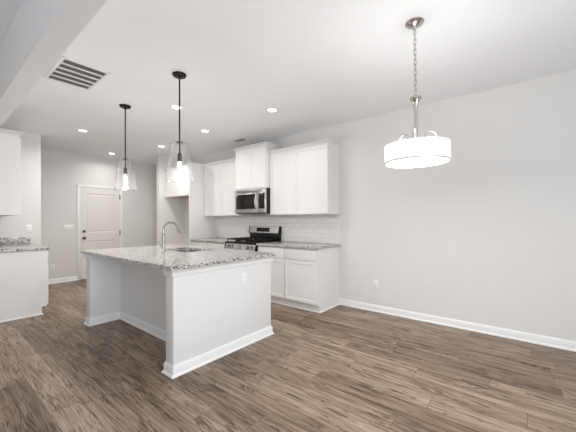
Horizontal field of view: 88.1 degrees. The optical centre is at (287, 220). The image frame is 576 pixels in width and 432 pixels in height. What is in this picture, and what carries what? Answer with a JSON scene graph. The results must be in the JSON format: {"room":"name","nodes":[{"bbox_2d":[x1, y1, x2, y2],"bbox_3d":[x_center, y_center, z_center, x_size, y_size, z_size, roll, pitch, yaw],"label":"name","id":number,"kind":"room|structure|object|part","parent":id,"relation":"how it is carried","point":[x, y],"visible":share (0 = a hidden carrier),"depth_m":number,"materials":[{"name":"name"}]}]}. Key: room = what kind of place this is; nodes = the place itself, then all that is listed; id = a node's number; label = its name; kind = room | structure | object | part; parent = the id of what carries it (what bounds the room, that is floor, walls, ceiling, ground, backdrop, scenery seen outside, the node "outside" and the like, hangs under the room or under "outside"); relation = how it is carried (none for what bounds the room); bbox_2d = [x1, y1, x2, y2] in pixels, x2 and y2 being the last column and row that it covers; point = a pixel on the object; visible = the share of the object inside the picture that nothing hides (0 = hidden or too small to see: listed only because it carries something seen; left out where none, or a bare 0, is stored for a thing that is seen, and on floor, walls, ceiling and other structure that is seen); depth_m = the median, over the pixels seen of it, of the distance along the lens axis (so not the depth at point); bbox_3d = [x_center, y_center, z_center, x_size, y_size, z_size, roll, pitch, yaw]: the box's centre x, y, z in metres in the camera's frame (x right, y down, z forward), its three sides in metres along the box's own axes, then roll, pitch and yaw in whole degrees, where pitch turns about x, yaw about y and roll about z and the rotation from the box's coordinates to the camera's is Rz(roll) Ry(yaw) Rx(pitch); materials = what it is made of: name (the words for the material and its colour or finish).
{"room":"kitchen","nodes":[
{"label":"kitchen","id":0,"kind":"room"},
{"bbox_2d":[0,128,40,244],"bbox_3d":[-4.508,-0.078,4.748,0.120,2.740,0.864,0,0,39],"label":"wall","id":1,"kind":"structure","parent":0,"point":[10,226],"depth_m":4.93,"materials":[{"name":"paint"}]},
{"bbox_2d":[0,129,24,215],"bbox_3d":[-4.060,-0.607,4.191,1.275,1.085,0.317,0,0,39],"label":"upper cabinet","id":2,"kind":"object","parent":1,"relation":"attached to","point":[10,141],"visible":1,"depth_m":3.84,"materials":[{"name":"paint"}]},
{"bbox_3d":[-4.061,-1.124,4.191,1.275,0.050,0.317,0,0,39],"label":"crown molding","id":3,"kind":"part","parent":2,"relation":"part of","materials":[{"name":"paint"}]},
{"bbox_3d":[-3.764,-0.578,4.108,0.603,1.003,0.020,0,0,39],"label":"door","id":4,"kind":"part","parent":2,"relation":"part of","materials":[{"name":"paint"}]},
{"bbox_2d":[0,237,29,243],"bbox_3d":[-4.452,0.326,4.703,0.022,0.102,0.576,0,0,39],"label":"backsplash","id":5,"kind":"structure","parent":1,"relation":"attached to","point":[13,240],"depth_m":4.78,"materials":[{"name":"stone"}]},
{"bbox_2d":[26,225,30,231],"bbox_3d":[-4.288,0.132,4.918,0.008,0.116,0.071,0,0,39],"label":"electrical outlet","id":6,"kind":"object","parent":1,"relation":"attached to","point":[28,227],"visible":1,"depth_m":4.92,"materials":[{"name":"white plastic"}]},
{"bbox_2d":[0,0,107,125],"bbox_3d":[-0.694,-1.241,1.189,7.770,0.433,0.122,0,0,39],"label":"ceiling beam","id":7,"kind":"structure","parent":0,"point":[40,31],"depth_m":1.86,"materials":[{"name":"paint"}]},
{"bbox_2d":[41,148,156,279],"bbox_3d":[-4.501,-0.078,6.571,0.120,2.740,3.466,0,0,39],"label":"wall","id":8,"kind":"structure","parent":0,"point":[61,171],"depth_m":6.39,"materials":[{"name":"paint"}]},
{"bbox_2d":[48,276,76,283],"bbox_3d":[-5.033,1.246,5.792,0.026,0.094,1.581,0,0,39],"label":"baseboard","id":9,"kind":"structure","parent":8,"relation":"attached to","point":[73,278],"depth_m":6.20,"materials":[{"name":"paint"}]},
{"bbox_2d":[64,225,72,229],"bbox_3d":[-4.642,0.152,6.294,0.008,0.116,0.163,0,0,39],"label":"light switch","id":10,"kind":"object","parent":8,"relation":"attached to","point":[66,227],"visible":1,"depth_m":6.29,"materials":[{"name":"white plastic"}]},
{"bbox_2d":[77,184,122,279],"bbox_3d":[-4.251,0.255,6.769,0.019,2.072,0.924,0,0,39],"label":"door frame","id":11,"kind":"structure","parent":8,"relation":"attached to","point":[78,185],"depth_m":6.45,"materials":[{"name":"paint"}]},
{"bbox_2d":[80,187,120,278],"bbox_3d":[-4.221,0.281,6.750,0.088,1.996,0.810,0,0,39],"label":"door","id":12,"kind":"structure","parent":8,"relation":"in","point":[99,208],"depth_m":6.73,"materials":[{"name":"paint"}]},
{"bbox_2d":[157,156,184,244],"bbox_3d":[-2.727,-0.082,6.953,0.120,2.740,0.643,0,0,39],"label":"wall","id":13,"kind":"structure","parent":0,"point":[168,209],"depth_m":6.83,"materials":[{"name":"paint"}]},
{"bbox_2d":[0,0,575,164],"bbox_3d":[-1.774,-1.505,1.763,10.410,0.100,7.758,0,0,39],"label":"ceiling","id":14,"kind":"structure","parent":0,"point":[320,63],"depth_m":2.80,"materials":[{"name":"paint"}]},
{"bbox_2d":[44,56,110,90],"bbox_3d":[-2.111,-1.449,2.977,0.610,0.010,0.400,0,0,39],"label":"ceiling vent","id":15,"kind":"object","parent":14,"relation":"in","point":[65,70],"visible":1,"depth_m":2.95,"materials":[{"name":"white metal"}]},
{"bbox_2d":[76,129,88,131],"bbox_3d":[-3.318,-1.447,4.810,0.176,0.007,0.176,0,0,39],"label":"recessed light","id":16,"kind":"object","parent":14,"relation":"in","point":[79,130],"visible":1,"depth_m":4.80,"materials":[{"name":"white"}]},
{"bbox_2d":[119,104,130,185],"bbox_3d":[-2.067,-0.920,3.781,0.268,1.068,0.268,0,0,39],"label":"pendant light","id":17,"kind":"object","parent":14,"relation":"hanging from","point":[124,106],"visible":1,"depth_m":3.77,"materials":[{"name":"black metal"}]},
{"bbox_3d":[-2.068,-1.039,3.781,0.015,0.750,0.015,0,0,39],"label":"rod","id":18,"kind":"part","parent":17,"relation":"part of","materials":[{"name":"black metal"}]},
{"bbox_3d":[-2.067,-0.510,3.781,0.040,0.144,0.040,0,0,39],"label":"bulb","id":19,"kind":"part","parent":17,"relation":"part of","materials":[{"name":"white glass"}]},
{"bbox_2d":[169,105,183,109],"bbox_3d":[-1.434,-1.452,3.832,0.176,0.007,0.176,0,0,39],"label":"recessed light","id":20,"kind":"object","parent":14,"relation":"in","point":[175,107],"visible":0.88,"depth_m":3.83,"materials":[{"name":"white"}]},
{"bbox_2d":[172,71,185,175],"bbox_3d":[-1.082,-0.922,2.970,0.268,1.068,0.268,0,0,39],"label":"pendant light","id":21,"kind":"object","parent":14,"relation":"hanging from","point":[179,75],"visible":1,"depth_m":2.96,"materials":[{"name":"black metal"}]},
{"bbox_2d":[177,153,181,161],"bbox_3d":[-1.082,-0.628,2.970,0.042,0.087,0.042,0,0,39],"label":"socket","id":22,"kind":"object","parent":21,"relation":"attached to","point":[179,156],"depth_m":2.95,"materials":[{"name":"black metal"}]},
{"bbox_3d":[-1.083,-1.041,2.970,0.015,0.750,0.015,0,0,39],"label":"rod","id":23,"kind":"part","parent":21,"relation":"part of","materials":[{"name":"black metal"}]},
{"bbox_3d":[-1.081,-0.512,2.970,0.040,0.144,0.040,0,0,39],"label":"bulb","id":24,"kind":"part","parent":21,"relation":"part of","materials":[{"name":"white glass"}]},
{"bbox_2d":[199,129,210,132],"bbox_3d":[-1.351,-1.452,4.841,0.176,0.007,0.176,0,0,39],"label":"recessed light","id":25,"kind":"object","parent":14,"relation":"in","point":[201,130],"visible":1,"depth_m":4.83,"materials":[{"name":"white plastic"}]},
{"bbox_2d":[232,138,248,142],"bbox_3d":[-0.874,-1.453,5.401,0.300,0.008,0.150,0,0,39],"label":"ceiling vent","id":26,"kind":"object","parent":14,"relation":"in","point":[240,139],"visible":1,"depth_m":5.40,"materials":[{"name":"white metal"}]},
{"bbox_2d":[266,107,278,112],"bbox_3d":[-0.209,-1.455,3.932,0.176,0.007,0.176,0,0,39],"label":"recessed light","id":27,"kind":"object","parent":14,"relation":"in","point":[271,109],"visible":1,"depth_m":3.94,"materials":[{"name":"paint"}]},
{"bbox_2d":[384,17,450,167],"bbox_3d":[0.943,-0.944,2.200,0.450,1.035,0.450,-1,0,39],"label":"drum pendant","id":28,"kind":"object","parent":14,"relation":"hanging from","point":[416,151],"visible":1,"depth_m":2.11,"materials":[{"name":"white fabric"}]},
{"bbox_3d":[0.904,-0.586,2.124,0.013,0.151,0.157,0,0,30],"label":"arm","id":29,"kind":"part","parent":28,"relation":"part of","materials":[{"name":"silver metal"}]},
{"bbox_3d":[0.940,-1.166,2.200,0.016,0.492,0.016,-1,0,39],"label":"cord","id":30,"kind":"part","parent":28,"relation":"part of","materials":[{"name":"grey plastic"}]},
{"bbox_3d":[0.940,-1.169,2.200,0.021,0.502,0.017,0,0,-6],"label":"chain","id":31,"kind":"part","parent":28,"relation":"part of","materials":[{"name":"silver metal"}]},
{"bbox_3d":[0.946,-0.690,2.200,0.086,0.478,0.086,-1,0,39],"label":"stem","id":32,"kind":"part","parent":28,"relation":"part of","materials":[{"name":"silver metal"}]},
{"bbox_3d":[0.949,-0.491,2.200,0.448,0.128,0.448,-1,0,39],"label":"lamp shade","id":33,"kind":"part","parent":28,"relation":"part of","materials":[{"name":"white fabric"}]},
{"bbox_2d":[385,156,449,166],"bbox_3d":[0.949,-0.437,2.200,0.441,0.006,0.441,-1,0,39],"label":"diffuser","id":34,"kind":"object","parent":28,"relation":"attached to","point":[392,161],"depth_m":2.19,"materials":[{"name":"white glass"}]},
{"bbox_2d":[0,279,575,431],"bbox_3d":[-1.767,1.335,1.763,10.410,0.100,7.758,0,0,39],"label":"floor","id":35,"kind":"structure","parent":0,"point":[340,368],"depth_m":2.39,"materials":[{"name":"brown wood"}]},
{"bbox_2d":[0,250,47,322],"bbox_3d":[-3.984,0.849,4.298,1.253,0.883,0.574,0,0,39],"label":"base cabinet","id":36,"kind":"object","parent":35,"relation":"on","point":[23,274],"visible":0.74,"depth_m":3.93,"materials":[{"name":"paint"}]},
{"bbox_3d":[-4.002,1.282,4.275,1.253,0.018,0.513,0,0,39],"label":"shoe molding","id":37,"kind":"part","parent":36,"relation":"part of","materials":[{"name":"paint"}]},
{"bbox_2d":[0,237,50,252],"bbox_3d":[-3.974,0.341,4.305,1.265,0.134,0.600,0,0,39],"label":"countertop","id":38,"kind":"structure","parent":36,"relation":"on","point":[13,244],"depth_m":4.43,"materials":[{"name":"grey stone"}]},
{"bbox_3d":[-3.578,0.877,4.326,0.596,0.575,0.020,0,0,39],"label":"door","id":39,"kind":"part","parent":36,"relation":"part of","materials":[{"name":"paint"}]},
{"bbox_2d":[83,254,274,378],"bbox_3d":[-1.353,0.843,3.533,2.091,0.883,1.253,0,0,39],"label":"kitchen island","id":40,"kind":"object","parent":35,"relation":"on","point":[203,315],"visible":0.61,"depth_m":3.02,"materials":[{"name":"paint"}]},
{"bbox_3d":[-2.093,0.845,4.131,0.120,0.883,1.185,0,0,39],"label":"panel","id":41,"kind":"part","parent":40,"relation":"part of","materials":[{"name":"paint"}]},
{"bbox_3d":[-1.494,0.843,3.361,1.780,0.883,0.030,0,0,39],"label":"panel","id":42,"kind":"part","parent":40,"relation":"part of","materials":[{"name":"paint"}]},
{"bbox_2d":[80,244,274,270],"bbox_3d":[-1.355,0.385,3.498,2.125,0.032,1.250,0,0,39],"label":"island countertop","id":43,"kind":"structure","parent":40,"relation":"on","point":[172,259],"depth_m":3.12,"materials":[{"name":"grey stone"}]},
{"bbox_2d":[158,221,180,251],"bbox_3d":[-1.440,0.191,3.624,0.135,0.358,0.260,0,0,39],"label":"kitchen faucet","id":44,"kind":"object","parent":43,"relation":"on","point":[162,246],"visible":1,"depth_m":3.52,"materials":[{"name":"silver metal"}]},
{"bbox_3d":[-1.419,0.091,3.591,0.025,0.158,0.198,0,0,39],"label":"spout","id":45,"kind":"part","parent":44,"relation":"part of","materials":[{"name":"silver metal"}]},
{"bbox_2d":[177,250,198,251],"bbox_3d":[-1.269,0.502,3.767,0.610,0.200,0.435,0,0,39],"label":"undermount sink","id":46,"kind":"object","parent":43,"relation":"in","point":[177,250],"visible":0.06,"depth_m":4.04,"materials":[{"name":"silver metal"}]},
{"bbox_3d":[-1.352,1.237,3.533,2.075,0.094,1.237,0,0,39],"label":"baseboard","id":47,"kind":"part","parent":40,"relation":"part of","materials":[{"name":"paint"}]},
{"bbox_3d":[-0.614,0.841,2.936,0.123,0.883,1.185,0,0,39],"label":"panel","id":48,"kind":"part","parent":40,"relation":"part of","materials":[{"name":"paint"}]},
{"bbox_3d":[-0.601,0.428,2.925,0.157,0.058,1.253,0,0,39],"label":"cap molding","id":49,"kind":"part","parent":40,"relation":"part of","materials":[{"name":"paint"}]},
{"bbox_2d":[241,273,246,284],"bbox_3d":[-0.447,0.599,3.039,0.008,0.116,0.071,0,0,39],"label":"electrical outlet","id":50,"kind":"object","parent":40,"relation":"attached to","point":[244,275],"visible":1,"depth_m":3.03,"materials":[{"name":"white plastic"}]},
{"bbox_2d":[188,162,216,245],"bbox_3d":[-1.749,0.065,6.136,0.052,2.440,0.685,0,0,39],"label":"panel","id":51,"kind":"object","parent":35,"relation":"on","point":[200,226],"visible":0.56,"depth_m":6.04,"materials":[{"name":"paint"}]},
{"bbox_3d":[-1.868,-1.129,5.993,0.052,0.050,0.318,0,0,39],"label":"crown molding","id":52,"kind":"part","parent":51,"relation":"part of","materials":[{"name":"paint"}]},
{"bbox_2d":[191,241,224,248],"bbox_3d":[-1.305,0.843,5.818,1.092,0.883,0.624,0,0,39],"label":"base cabinet","id":53,"kind":"object","parent":35,"relation":"on","point":[193,243],"visible":0.2,"depth_m":5.58,"materials":[{"name":"paint"}]},
{"bbox_3d":[-1.711,0.495,5.756,0.519,0.150,0.020,0,0,39],"label":"drawer","id":54,"kind":"part","parent":53,"relation":"part of","materials":[{"name":"paint"}]},
{"bbox_2d":[190,238,234,242],"bbox_3d":[-1.318,0.385,5.810,1.074,0.032,0.651,0,0,39],"label":"countertop","id":55,"kind":"structure","parent":53,"relation":"on","point":[217,240],"depth_m":5.72,"materials":[{"name":"grey stone"}]},
{"bbox_3d":[-1.292,0.494,5.418,0.519,0.150,0.020,0,0,39],"label":"drawer","id":56,"kind":"part","parent":53,"relation":"part of","materials":[{"name":"paint"}]},
{"bbox_2d":[224,226,281,251],"bbox_3d":[-0.627,0.695,5.200,0.760,1.175,0.710,0,0,39],"label":"gas range","id":57,"kind":"object","parent":35,"relation":"on","point":[258,234],"visible":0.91,"depth_m":5.20,"materials":[{"name":"silver metal"}]},
{"bbox_3d":[-0.796,0.453,4.991,0.724,0.110,0.072,0,0,39],"label":"control panel","id":58,"kind":"part","parent":57,"relation":"part of","materials":[{"name":"silver metal"}]},
{"bbox_2d":[225,237,277,244],"bbox_3d":[-0.626,0.353,5.202,0.760,0.078,0.580,0,0,39],"label":"cooktop","id":59,"kind":"object","parent":57,"relation":"in","point":[242,240],"depth_m":5.12,"materials":[{"name":"black metal"}]},
{"bbox_3d":[-0.430,0.174,5.445,0.724,0.127,0.080,0,0,39],"label":"backguard panel","id":60,"kind":"part","parent":57,"relation":"part of","materials":[{"name":"silver metal"}]},
{"bbox_2d":[258,246,338,312],"bbox_3d":[0.152,0.839,4.641,1.147,0.883,0.624,0,0,39],"label":"base cabinet","id":61,"kind":"object","parent":35,"relation":"on","point":[305,279],"visible":0.73,"depth_m":4.29,"materials":[{"name":"paint"}]},
{"bbox_3d":[-0.265,0.492,4.589,0.544,0.150,0.020,0,0,39],"label":"drawer","id":62,"kind":"part","parent":61,"relation":"part of","materials":[{"name":"paint"}]},
{"bbox_3d":[-0.264,0.869,4.589,0.544,0.575,0.020,0,0,39],"label":"door","id":63,"kind":"part","parent":61,"relation":"part of","materials":[{"name":"paint"}]},
{"bbox_2d":[256,241,340,249],"bbox_3d":[0.147,0.382,4.626,1.161,0.032,0.651,0,0,39],"label":"countertop","id":64,"kind":"structure","parent":61,"relation":"on","point":[302,245],"depth_m":4.48,"materials":[{"name":"grey stone"}]},
{"bbox_3d":[0.173,0.491,4.235,0.544,0.150,0.020,0,0,39],"label":"drawer","id":65,"kind":"part","parent":61,"relation":"part of","materials":[{"name":"paint"}]},
{"bbox_3d":[0.174,0.868,4.235,0.544,0.575,0.020,0,0,39],"label":"door","id":66,"kind":"part","parent":61,"relation":"part of","materials":[{"name":"paint"}]},
{"bbox_3d":[0.172,1.272,4.664,1.147,0.018,0.563,0,0,39],"label":"shoe molding","id":67,"kind":"part","parent":61,"relation":"part of","materials":[{"name":"paint"}]},
{"bbox_3d":[0.592,0.838,4.299,0.006,0.883,0.604,0,0,39],"label":"panel","id":68,"kind":"part","parent":61,"relation":"part of","materials":[{"name":"paint"}]},
{"bbox_2d":[185,70,575,340],"bbox_3d":[0.626,-0.090,4.731,10.170,2.740,0.128,0,0,39],"label":"wall","id":69,"kind":"structure","parent":0,"point":[486,235],"depth_m":3.48,"materials":[{"name":"paint"}]},
{"bbox_2d":[163,164,188,198],"bbox_3d":[-2.191,-0.834,6.579,1.185,0.640,0.547,0,0,39],"label":"upper cabinet","id":70,"kind":"object","parent":69,"relation":"attached to","point":[176,186],"visible":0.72,"depth_m":6.46,"materials":[{"name":"paint"}]},
{"bbox_3d":[-2.565,-0.806,6.578,0.579,0.563,0.020,0,0,39],"label":"door","id":71,"kind":"part","parent":70,"relation":"part of","materials":[{"name":"paint"}]},
{"bbox_3d":[-2.350,-1.128,6.382,1.185,0.050,0.042,0,0,39],"label":"crown molding","id":72,"kind":"part","parent":70,"relation":"part of","materials":[{"name":"paint"}]},
{"bbox_3d":[-2.112,-0.807,6.213,0.579,0.563,0.020,0,0,39],"label":"door","id":73,"kind":"part","parent":70,"relation":"part of","materials":[{"name":"paint"}]},
{"bbox_2d":[203,158,251,215],"bbox_3d":[-1.230,-0.620,5.926,1.078,1.072,0.357,0,0,39],"label":"upper cabinet","id":74,"kind":"object","parent":69,"relation":"attached to","point":[219,176],"visible":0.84,"depth_m":5.80,"materials":[{"name":"paint"}]},
{"bbox_3d":[-1.524,-0.593,5.983,0.526,0.995,0.020,0,0,39],"label":"door","id":75,"kind":"part","parent":74,"relation":"part of","materials":[{"name":"paint"}]},
{"bbox_3d":[-1.331,-1.131,5.803,1.078,0.050,0.042,0,0,39],"label":"crown molding","id":76,"kind":"part","parent":74,"relation":"part of","materials":[{"name":"paint"}]},
{"bbox_3d":[-1.113,-0.594,5.651,0.526,0.995,0.020,0,0,39],"label":"door","id":77,"kind":"part","parent":74,"relation":"part of","materials":[{"name":"paint"}]},
{"bbox_2d":[232,141,283,189],"bbox_3d":[-0.541,-0.918,5.312,0.844,0.749,0.445,0,0,39],"label":"upper cabinet","id":78,"kind":"object","parent":69,"relation":"attached to","point":[252,161],"visible":0.8,"depth_m":5.11,"materials":[{"name":"paint"}]},
{"bbox_3d":[-0.800,-0.888,5.284,0.366,0.667,0.020,0,0,39],"label":"door","id":79,"kind":"part","parent":78,"relation":"part of","materials":[{"name":"paint"}]},
{"bbox_2d":[235,188,269,213],"bbox_3d":[-0.554,-0.329,5.293,0.756,0.422,0.491,0,0,39],"label":"microwave","id":80,"kind":"object","parent":78,"relation":"attached to","point":[248,201],"visible":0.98,"depth_m":5.11,"materials":[{"name":"silver metal"}]},
{"bbox_3d":[-0.722,-0.298,5.216,0.591,0.338,0.030,0,0,39],"label":"door","id":81,"kind":"part","parent":80,"relation":"part of","materials":[{"name":"silver metal"}]},
{"bbox_3d":[-0.427,-0.299,4.978,0.163,0.338,0.030,0,0,39],"label":"control panel","id":82,"kind":"part","parent":80,"relation":"part of","materials":[{"name":"silver metal"}]},
{"bbox_3d":[-0.513,-0.889,5.052,0.366,0.667,0.020,0,0,39],"label":"door","id":83,"kind":"part","parent":78,"relation":"part of","materials":[{"name":"paint"}]},
{"bbox_3d":[-0.542,-1.268,5.312,0.844,0.050,0.445,0,0,39],"label":"crown molding","id":84,"kind":"part","parent":78,"relation":"part of","materials":[{"name":"paint"}]},
{"bbox_2d":[268,139,341,214],"bbox_3d":[0.246,-0.624,4.734,1.181,1.072,0.357,0,0,39],"label":"upper cabinet","id":85,"kind":"object","parent":69,"relation":"attached to","point":[304,178],"visible":1,"depth_m":4.52,"materials":[{"name":"paint"}]},
{"bbox_3d":[-0.076,-0.596,4.813,0.556,0.995,0.020,0,0,39],"label":"door","id":86,"kind":"part","parent":85,"relation":"part of","materials":[{"name":"paint"}]},
{"bbox_3d":[0.245,-1.135,4.734,1.181,0.050,0.357,0,0,39],"label":"crown molding","id":87,"kind":"part","parent":85,"relation":"part of","materials":[{"name":"paint"}]},
{"bbox_3d":[0.359,-0.597,4.462,0.556,0.995,0.020,0,0,39],"label":"door","id":88,"kind":"part","parent":85,"relation":"part of","materials":[{"name":"paint"}]},
{"bbox_2d":[373,280,377,288],"bbox_3d":[1.226,0.900,4.171,0.071,0.116,0.008,0,0,39],"label":"electrical outlet","id":89,"kind":"object","parent":69,"relation":"attached to","point":[375,282],"visible":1,"depth_m":4.17,"materials":[{"name":"white plastic"}]},
{"bbox_2d":[339,298,575,351],"bbox_3d":[2.657,1.228,3.005,4.845,0.094,0.026,0,0,39],"label":"baseboard","id":90,"kind":"structure","parent":69,"relation":"attached to","point":[554,342],"depth_m":3.44,"materials":[{"name":"paint"}]}
]}

